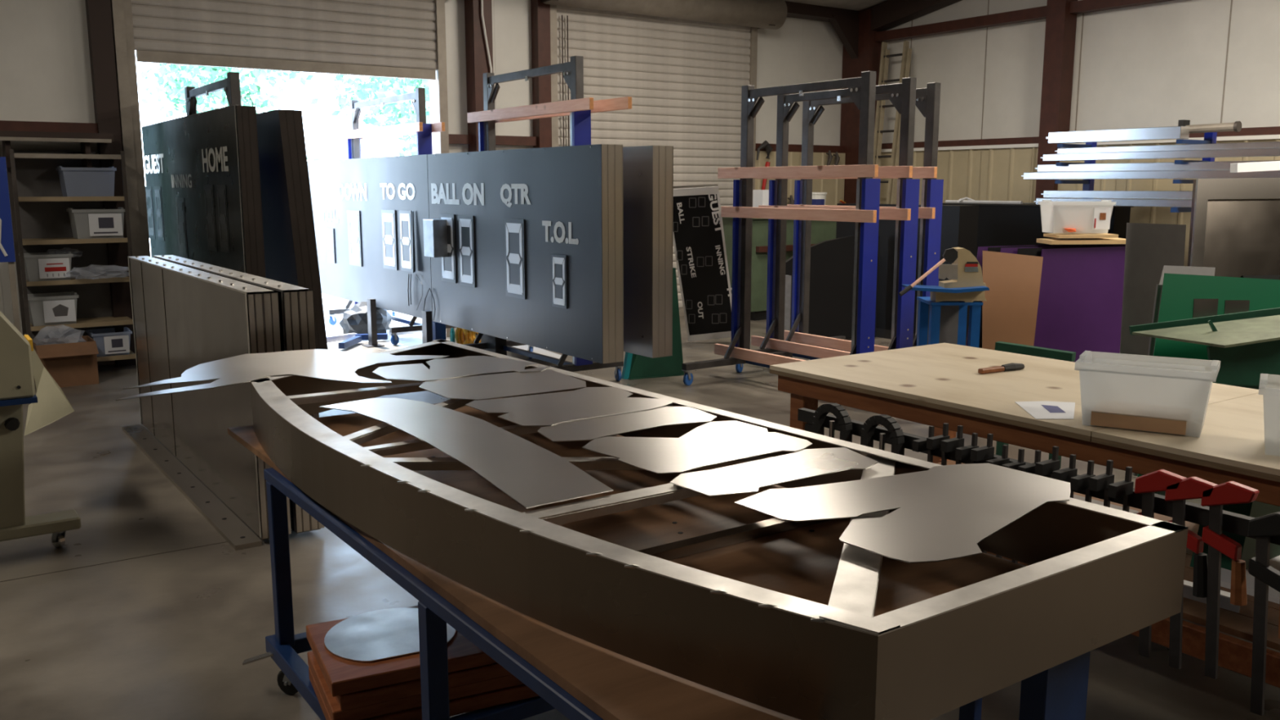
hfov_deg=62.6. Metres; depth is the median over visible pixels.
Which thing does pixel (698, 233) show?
scoreboard
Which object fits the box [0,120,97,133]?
trim
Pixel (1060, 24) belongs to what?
support column
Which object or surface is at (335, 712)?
plank
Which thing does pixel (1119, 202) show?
bar
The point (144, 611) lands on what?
floor
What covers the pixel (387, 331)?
metal bar
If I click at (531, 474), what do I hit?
cutout
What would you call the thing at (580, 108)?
stand
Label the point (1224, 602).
aluminium angle
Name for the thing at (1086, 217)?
storage bin
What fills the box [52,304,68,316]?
print
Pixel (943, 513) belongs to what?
cutout
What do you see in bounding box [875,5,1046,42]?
trim
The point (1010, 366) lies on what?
brush
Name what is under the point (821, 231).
wall panel
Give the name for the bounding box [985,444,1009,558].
clamp
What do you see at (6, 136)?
wall ledge
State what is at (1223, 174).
bar
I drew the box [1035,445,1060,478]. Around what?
clamp
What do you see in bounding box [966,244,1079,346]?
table
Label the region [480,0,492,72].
conduit
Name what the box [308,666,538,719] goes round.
plank
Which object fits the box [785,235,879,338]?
arched panel
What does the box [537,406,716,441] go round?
cutout
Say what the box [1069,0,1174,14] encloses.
trim
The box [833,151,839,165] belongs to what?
tool
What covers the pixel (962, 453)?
clamp
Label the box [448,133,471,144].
trim
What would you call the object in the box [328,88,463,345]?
stand
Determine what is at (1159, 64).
wall
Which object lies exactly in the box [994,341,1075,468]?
channel
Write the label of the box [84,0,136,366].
support column
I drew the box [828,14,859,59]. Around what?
trim
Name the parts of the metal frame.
corner plate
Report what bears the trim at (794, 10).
attached to the wall at (46, 72)
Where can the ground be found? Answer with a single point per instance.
(330, 302)
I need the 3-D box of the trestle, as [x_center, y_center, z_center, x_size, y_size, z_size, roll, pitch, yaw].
[0.154,-0.323,9.146,0.648,0.950,0.126,-4,10,-24]
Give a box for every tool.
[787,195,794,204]
[826,150,832,165]
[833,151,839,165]
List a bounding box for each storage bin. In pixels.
[18,250,73,281]
[27,291,79,326]
[55,166,116,196]
[66,207,124,239]
[85,326,132,356]
[1038,200,1115,233]
[1074,350,1220,437]
[1257,373,1279,456]
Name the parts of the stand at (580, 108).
post, arm, lumber rail, rail, lumber rail, post, arm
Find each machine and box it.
[0,311,80,547]
[1128,307,1279,495]
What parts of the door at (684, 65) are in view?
guide rail, chain, chain, guide rail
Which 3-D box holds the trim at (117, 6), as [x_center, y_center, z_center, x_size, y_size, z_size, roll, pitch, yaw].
[-4.718,-1.816,9.684,0.090,3.720,0.290,-7,11,-34]
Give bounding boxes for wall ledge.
[0,130,113,168]
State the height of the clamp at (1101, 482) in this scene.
0.420 m
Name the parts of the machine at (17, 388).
knob, blue trim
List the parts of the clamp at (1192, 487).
handle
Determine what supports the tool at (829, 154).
attached to the wall at (46, 72)
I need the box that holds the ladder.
[873,40,911,204]
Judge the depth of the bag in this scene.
11.60 m
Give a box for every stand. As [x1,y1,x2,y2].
[184,71,241,115]
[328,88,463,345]
[464,55,631,381]
[681,71,880,385]
[735,77,919,373]
[783,82,943,351]
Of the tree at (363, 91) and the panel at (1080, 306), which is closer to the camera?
the panel at (1080, 306)
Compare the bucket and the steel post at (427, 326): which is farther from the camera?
the bucket
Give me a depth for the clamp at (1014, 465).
3.19 m
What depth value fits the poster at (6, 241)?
8.34 m
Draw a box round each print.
[44,266,66,271]
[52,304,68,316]
[93,231,118,233]
[97,217,114,228]
[111,338,123,347]
[1041,404,1065,412]
[1099,213,1106,219]
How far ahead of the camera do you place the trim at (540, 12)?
11.86 m
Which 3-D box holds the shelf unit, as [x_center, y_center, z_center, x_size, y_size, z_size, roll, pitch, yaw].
[-5.005,-0.859,9.321,0.870,1.950,0.442,-7,11,-34]
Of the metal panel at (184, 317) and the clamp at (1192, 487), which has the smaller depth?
the clamp at (1192, 487)
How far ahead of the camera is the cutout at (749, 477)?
2.59 m
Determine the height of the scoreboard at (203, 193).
1.872 m
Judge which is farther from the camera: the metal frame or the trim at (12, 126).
the trim at (12, 126)
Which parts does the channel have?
trestle leg, trestle leg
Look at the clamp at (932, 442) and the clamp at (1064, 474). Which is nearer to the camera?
the clamp at (1064, 474)
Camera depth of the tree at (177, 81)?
22.16 m
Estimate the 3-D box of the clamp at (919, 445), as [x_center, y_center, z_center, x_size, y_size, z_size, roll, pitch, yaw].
[0.927,0.429,3.476,0.096,0.420,0.024,-7,11,-34]
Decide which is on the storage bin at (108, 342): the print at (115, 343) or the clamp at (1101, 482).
the print at (115, 343)
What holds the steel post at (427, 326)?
on the floor
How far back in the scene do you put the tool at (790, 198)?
14.19 m
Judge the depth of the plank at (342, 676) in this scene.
2.95 m
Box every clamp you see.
[812,402,852,442]
[860,414,904,455]
[911,426,934,462]
[926,422,950,465]
[940,425,964,464]
[955,432,978,463]
[969,433,994,553]
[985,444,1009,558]
[1001,448,1026,564]
[1017,449,1041,565]
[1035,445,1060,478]
[1052,453,1077,497]
[1070,460,1095,502]
[1088,459,1114,507]
[1107,466,1133,511]
[1134,469,1186,657]
[1164,476,1217,669]
[1190,500,1279,570]
[1200,480,1259,679]
[1247,511,1279,715]
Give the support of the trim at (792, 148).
attached to the wall at (46, 72)
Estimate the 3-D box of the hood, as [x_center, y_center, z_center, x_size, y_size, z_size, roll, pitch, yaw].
[0.366,-4.297,12.578,3.400,0.400,0.400,-7,11,-34]
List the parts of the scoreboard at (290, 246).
panel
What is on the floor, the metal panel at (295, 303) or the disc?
the metal panel at (295, 303)
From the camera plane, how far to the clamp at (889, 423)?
3.60 m
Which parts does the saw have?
stand leg, lever, stand leg, shelf plate, shear plate, frame, stand leg, label plate, label plate, stand leg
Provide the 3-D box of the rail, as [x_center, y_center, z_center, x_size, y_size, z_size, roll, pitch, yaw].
[1.232,0.730,3.198,0.400,0.815,2.160,-7,11,-34]
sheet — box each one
[24,348,74,435]
[227,397,1023,719]
[511,345,561,359]
[582,420,812,473]
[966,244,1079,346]
[978,244,1113,348]
[1000,244,1125,253]
[1014,400,1075,418]
[1017,244,1125,256]
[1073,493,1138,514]
[1132,265,1215,475]
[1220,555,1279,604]
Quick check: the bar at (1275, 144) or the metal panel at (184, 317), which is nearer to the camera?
the metal panel at (184, 317)
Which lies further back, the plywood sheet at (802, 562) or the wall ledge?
the wall ledge
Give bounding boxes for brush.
[977,363,1024,373]
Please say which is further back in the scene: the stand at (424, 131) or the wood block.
the stand at (424, 131)
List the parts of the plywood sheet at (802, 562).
aluminium strip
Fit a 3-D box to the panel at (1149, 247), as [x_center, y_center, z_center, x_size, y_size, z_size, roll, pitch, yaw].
[3.136,-0.123,6.469,0.423,1.423,0.205,0,9,0]
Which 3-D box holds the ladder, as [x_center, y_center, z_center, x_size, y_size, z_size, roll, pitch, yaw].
[3.212,-2.430,13.950,0.464,3.552,0.843,7,12,36]
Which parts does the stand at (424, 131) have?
post, arm, lumber rail, lumber rail, rail, post, arm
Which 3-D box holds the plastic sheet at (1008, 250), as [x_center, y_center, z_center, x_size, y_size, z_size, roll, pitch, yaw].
[3.100,-0.254,7.889,1.051,1.218,0.130,0,9,0]
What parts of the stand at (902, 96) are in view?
post, arm, rail, lumber rail, lumber rail, lumber rail, post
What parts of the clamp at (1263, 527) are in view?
handle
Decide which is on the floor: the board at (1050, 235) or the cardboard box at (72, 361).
the cardboard box at (72, 361)
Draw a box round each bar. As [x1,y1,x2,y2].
[326,333,357,342]
[337,335,361,348]
[355,333,387,340]
[386,329,422,336]
[1021,169,1279,179]
[1033,198,1191,207]
[1035,160,1279,172]
[1040,147,1279,161]
[1040,190,1192,199]
[1045,126,1189,143]
[1055,141,1279,154]
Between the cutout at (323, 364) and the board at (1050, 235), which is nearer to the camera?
the cutout at (323, 364)
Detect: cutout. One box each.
[115,348,448,400]
[319,397,613,508]
[372,355,551,381]
[418,368,586,399]
[465,386,672,426]
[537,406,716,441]
[670,447,878,496]
[733,462,1070,563]
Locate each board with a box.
[1036,237,1125,244]
[1043,233,1118,238]
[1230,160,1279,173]
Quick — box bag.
[339,301,391,333]
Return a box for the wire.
[1064,227,1075,231]
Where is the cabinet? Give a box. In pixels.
[942,203,1133,257]
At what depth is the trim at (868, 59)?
14.56 m
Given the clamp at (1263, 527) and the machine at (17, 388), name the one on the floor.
the machine at (17, 388)
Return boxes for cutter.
[756,140,773,190]
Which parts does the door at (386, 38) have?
guide rail, guide rail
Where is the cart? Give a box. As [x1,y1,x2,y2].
[242,467,1090,719]
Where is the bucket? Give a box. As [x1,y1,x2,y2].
[812,192,826,205]
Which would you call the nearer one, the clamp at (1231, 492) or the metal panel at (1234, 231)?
the clamp at (1231, 492)
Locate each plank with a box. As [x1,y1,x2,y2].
[306,605,497,696]
[307,650,524,719]
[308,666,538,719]
[334,662,511,711]
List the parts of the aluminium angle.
leg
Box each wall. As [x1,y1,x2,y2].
[0,0,845,365]
[879,0,1279,266]
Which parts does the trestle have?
edge plate, foot plate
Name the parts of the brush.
handle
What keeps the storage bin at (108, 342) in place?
on the shelf unit
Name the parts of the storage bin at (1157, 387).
handle, handle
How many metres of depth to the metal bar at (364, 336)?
11.28 m
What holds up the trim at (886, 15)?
attached to the wall at (1159, 64)
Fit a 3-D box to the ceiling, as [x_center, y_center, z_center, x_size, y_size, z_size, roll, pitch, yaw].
[0.917,-3.387,1.884,18.270,1.900,18.900,-7,11,-34]
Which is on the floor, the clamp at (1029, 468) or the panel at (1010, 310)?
the panel at (1010, 310)
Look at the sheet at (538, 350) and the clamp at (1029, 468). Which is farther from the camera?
the sheet at (538, 350)
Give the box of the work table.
[769,342,1279,688]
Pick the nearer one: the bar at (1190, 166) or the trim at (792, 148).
the bar at (1190, 166)
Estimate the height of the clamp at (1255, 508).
0.286 m
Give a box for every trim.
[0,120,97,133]
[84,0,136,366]
[110,0,142,256]
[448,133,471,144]
[464,0,493,333]
[495,135,537,146]
[530,0,551,148]
[755,143,844,153]
[784,0,858,22]
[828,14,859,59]
[840,8,881,203]
[868,0,962,31]
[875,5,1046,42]
[881,137,1039,149]
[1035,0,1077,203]
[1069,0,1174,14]
[1188,126,1279,137]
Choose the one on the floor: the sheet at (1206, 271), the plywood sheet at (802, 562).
the sheet at (1206, 271)
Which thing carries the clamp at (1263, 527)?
hanging from the rail
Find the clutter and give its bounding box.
[945,196,1035,204]
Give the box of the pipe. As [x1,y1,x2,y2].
[1177,120,1241,133]
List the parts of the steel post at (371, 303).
post, foot plate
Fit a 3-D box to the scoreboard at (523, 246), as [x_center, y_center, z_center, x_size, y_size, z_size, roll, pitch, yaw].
[-1.186,-0.931,9.038,0.340,1.706,3.220,-7,11,-34]
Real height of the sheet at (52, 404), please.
0.495 m
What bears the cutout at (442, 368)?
on the metal frame
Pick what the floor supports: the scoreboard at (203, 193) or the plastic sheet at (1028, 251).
the plastic sheet at (1028, 251)
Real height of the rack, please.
2.200 m
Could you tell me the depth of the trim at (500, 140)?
11.85 m
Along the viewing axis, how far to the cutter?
13.83 m
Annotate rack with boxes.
[1054,132,1217,212]
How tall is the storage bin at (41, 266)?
0.238 m
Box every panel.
[121,255,291,550]
[153,254,324,533]
[431,320,446,340]
[722,217,836,320]
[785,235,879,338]
[835,203,978,346]
[982,250,1043,350]
[1033,246,1125,362]
[1120,222,1186,355]
[1137,273,1279,476]
[1187,177,1279,279]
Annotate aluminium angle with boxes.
[1182,579,1239,613]
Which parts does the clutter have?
rod, rod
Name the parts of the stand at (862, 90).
arm, post, rail, lumber rail, lumber rail, lumber rail, post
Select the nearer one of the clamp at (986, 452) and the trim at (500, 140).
the clamp at (986, 452)
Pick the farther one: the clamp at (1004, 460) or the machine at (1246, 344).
the machine at (1246, 344)
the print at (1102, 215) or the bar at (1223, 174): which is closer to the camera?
the print at (1102, 215)
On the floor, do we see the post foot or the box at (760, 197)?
the post foot
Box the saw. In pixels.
[898,247,990,347]
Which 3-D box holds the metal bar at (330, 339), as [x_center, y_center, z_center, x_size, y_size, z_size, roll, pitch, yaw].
[-3.200,-0.235,11.218,0.060,0.060,0.406,7,12,38]
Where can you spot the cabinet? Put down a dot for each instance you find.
(998, 224)
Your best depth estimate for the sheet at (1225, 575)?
3.50 m
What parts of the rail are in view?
post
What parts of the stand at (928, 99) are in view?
post, arm, lumber rail, lumber rail, lumber rail, post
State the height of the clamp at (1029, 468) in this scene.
0.420 m
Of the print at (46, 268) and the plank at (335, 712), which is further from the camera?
the print at (46, 268)
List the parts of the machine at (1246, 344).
leg, bed plate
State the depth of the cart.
2.44 m
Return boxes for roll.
[455,327,480,344]
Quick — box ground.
[149,238,422,345]
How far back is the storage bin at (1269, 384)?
3.10 m
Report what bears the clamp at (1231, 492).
hanging from the rail
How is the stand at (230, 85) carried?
on the floor
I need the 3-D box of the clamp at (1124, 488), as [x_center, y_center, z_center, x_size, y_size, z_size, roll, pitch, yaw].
[1.319,0.507,2.921,0.096,0.420,0.024,-7,11,-34]
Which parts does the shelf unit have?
shelf, shelf, panel, shelf, shelf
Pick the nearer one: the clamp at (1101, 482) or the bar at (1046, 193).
the clamp at (1101, 482)
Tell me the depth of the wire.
7.76 m
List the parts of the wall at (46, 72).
insulation panel, insulation panel, insulation panel, insulation panel, liner panel, insulation panel, insulation panel, liner panel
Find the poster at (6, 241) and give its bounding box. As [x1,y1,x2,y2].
[0,156,20,332]
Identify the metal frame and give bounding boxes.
[250,339,1188,719]
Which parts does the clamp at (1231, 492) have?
handle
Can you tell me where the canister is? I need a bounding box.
[449,328,455,342]
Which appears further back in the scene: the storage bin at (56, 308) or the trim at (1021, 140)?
the trim at (1021, 140)
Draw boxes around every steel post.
[361,297,384,347]
[421,310,432,343]
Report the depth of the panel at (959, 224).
11.32 m
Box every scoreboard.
[141,104,266,278]
[256,109,328,349]
[306,154,432,320]
[422,144,623,364]
[622,145,673,358]
[672,183,732,342]
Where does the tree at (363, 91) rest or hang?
on the ground
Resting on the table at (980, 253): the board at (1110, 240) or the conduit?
the board at (1110, 240)
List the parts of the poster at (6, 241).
support post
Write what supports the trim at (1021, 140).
attached to the wall at (1159, 64)
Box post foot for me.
[480,333,506,355]
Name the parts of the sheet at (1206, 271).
support post, panel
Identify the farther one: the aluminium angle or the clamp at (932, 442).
the clamp at (932, 442)
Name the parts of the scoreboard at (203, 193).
trim, corner trim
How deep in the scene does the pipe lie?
9.96 m
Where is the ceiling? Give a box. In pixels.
[784,0,888,10]
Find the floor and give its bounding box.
[0,315,1279,719]
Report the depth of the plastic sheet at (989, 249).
7.90 m
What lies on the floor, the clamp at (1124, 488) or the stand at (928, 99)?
the stand at (928, 99)
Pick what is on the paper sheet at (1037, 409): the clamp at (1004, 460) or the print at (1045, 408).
the print at (1045, 408)
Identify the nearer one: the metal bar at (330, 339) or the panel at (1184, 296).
the panel at (1184, 296)
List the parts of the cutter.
handle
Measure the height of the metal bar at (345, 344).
0.060 m
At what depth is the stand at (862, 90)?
8.23 m
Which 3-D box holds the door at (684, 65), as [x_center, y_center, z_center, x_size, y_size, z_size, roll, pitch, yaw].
[0.338,-2.508,12.898,3.420,4.035,0.470,-7,11,-34]
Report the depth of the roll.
10.81 m
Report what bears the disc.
on the plank at (342, 676)
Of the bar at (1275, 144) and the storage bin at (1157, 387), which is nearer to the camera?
the storage bin at (1157, 387)
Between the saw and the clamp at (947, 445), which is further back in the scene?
the saw
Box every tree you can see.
[138,62,319,160]
[310,74,430,155]
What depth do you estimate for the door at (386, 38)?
10.28 m
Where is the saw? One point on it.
(942, 316)
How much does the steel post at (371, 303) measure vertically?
0.494 m
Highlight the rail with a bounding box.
[797,408,1279,545]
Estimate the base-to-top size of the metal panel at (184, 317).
1.190 m
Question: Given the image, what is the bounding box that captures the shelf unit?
[6,149,135,361]
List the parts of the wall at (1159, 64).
insulation panel, liner panel, insulation panel, liner panel, liner panel, insulation panel, liner panel, insulation panel, liner panel, liner panel, insulation panel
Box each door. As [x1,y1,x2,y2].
[123,0,450,337]
[540,0,786,315]
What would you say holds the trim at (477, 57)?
attached to the wall at (46, 72)
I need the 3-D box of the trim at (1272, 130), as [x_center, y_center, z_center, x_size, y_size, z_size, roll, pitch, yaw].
[9.348,-1.530,5.998,0.130,0.080,15.380,-7,11,-34]
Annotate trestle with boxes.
[621,267,684,379]
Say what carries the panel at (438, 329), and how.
on the floor
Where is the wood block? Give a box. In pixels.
[1090,412,1186,435]
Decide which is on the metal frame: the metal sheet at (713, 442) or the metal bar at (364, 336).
the metal sheet at (713, 442)
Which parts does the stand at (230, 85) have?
post, post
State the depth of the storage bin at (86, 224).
9.22 m
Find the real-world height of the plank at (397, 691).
0.041 m
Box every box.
[32,335,98,387]
[752,190,768,207]
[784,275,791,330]
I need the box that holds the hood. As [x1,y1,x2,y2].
[542,0,786,29]
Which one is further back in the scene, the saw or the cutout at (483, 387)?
the saw
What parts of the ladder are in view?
rail, rail, rail, rail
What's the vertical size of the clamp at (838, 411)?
0.185 m
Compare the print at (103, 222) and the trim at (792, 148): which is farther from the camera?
the trim at (792, 148)
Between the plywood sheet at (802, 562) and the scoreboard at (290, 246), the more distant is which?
the scoreboard at (290, 246)
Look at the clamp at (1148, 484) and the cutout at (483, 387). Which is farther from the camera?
the cutout at (483, 387)
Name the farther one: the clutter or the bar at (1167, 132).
the clutter
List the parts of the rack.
arm, arm, arm, arm, arm, arm, arm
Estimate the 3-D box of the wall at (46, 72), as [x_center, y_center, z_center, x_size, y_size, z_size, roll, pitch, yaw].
[-4.438,-1.988,9.868,18.270,4.000,0.268,-7,11,-34]
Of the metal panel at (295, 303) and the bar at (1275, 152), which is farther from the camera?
the bar at (1275, 152)
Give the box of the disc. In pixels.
[324,607,455,662]
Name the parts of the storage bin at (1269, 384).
handle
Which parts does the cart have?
leg, rail, rail, leg, leg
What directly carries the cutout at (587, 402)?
on the metal frame
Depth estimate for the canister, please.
10.72 m
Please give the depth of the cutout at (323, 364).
4.07 m
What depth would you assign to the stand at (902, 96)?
8.43 m
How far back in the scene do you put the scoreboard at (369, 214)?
11.36 m
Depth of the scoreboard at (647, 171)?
8.09 m
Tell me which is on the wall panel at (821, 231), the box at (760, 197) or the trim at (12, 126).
the box at (760, 197)
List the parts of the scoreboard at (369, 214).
hinged panel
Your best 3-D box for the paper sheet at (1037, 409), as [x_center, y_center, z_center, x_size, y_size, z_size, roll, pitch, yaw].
[1.482,0.178,3.752,0.218,0.002,0.315,1,9,6]

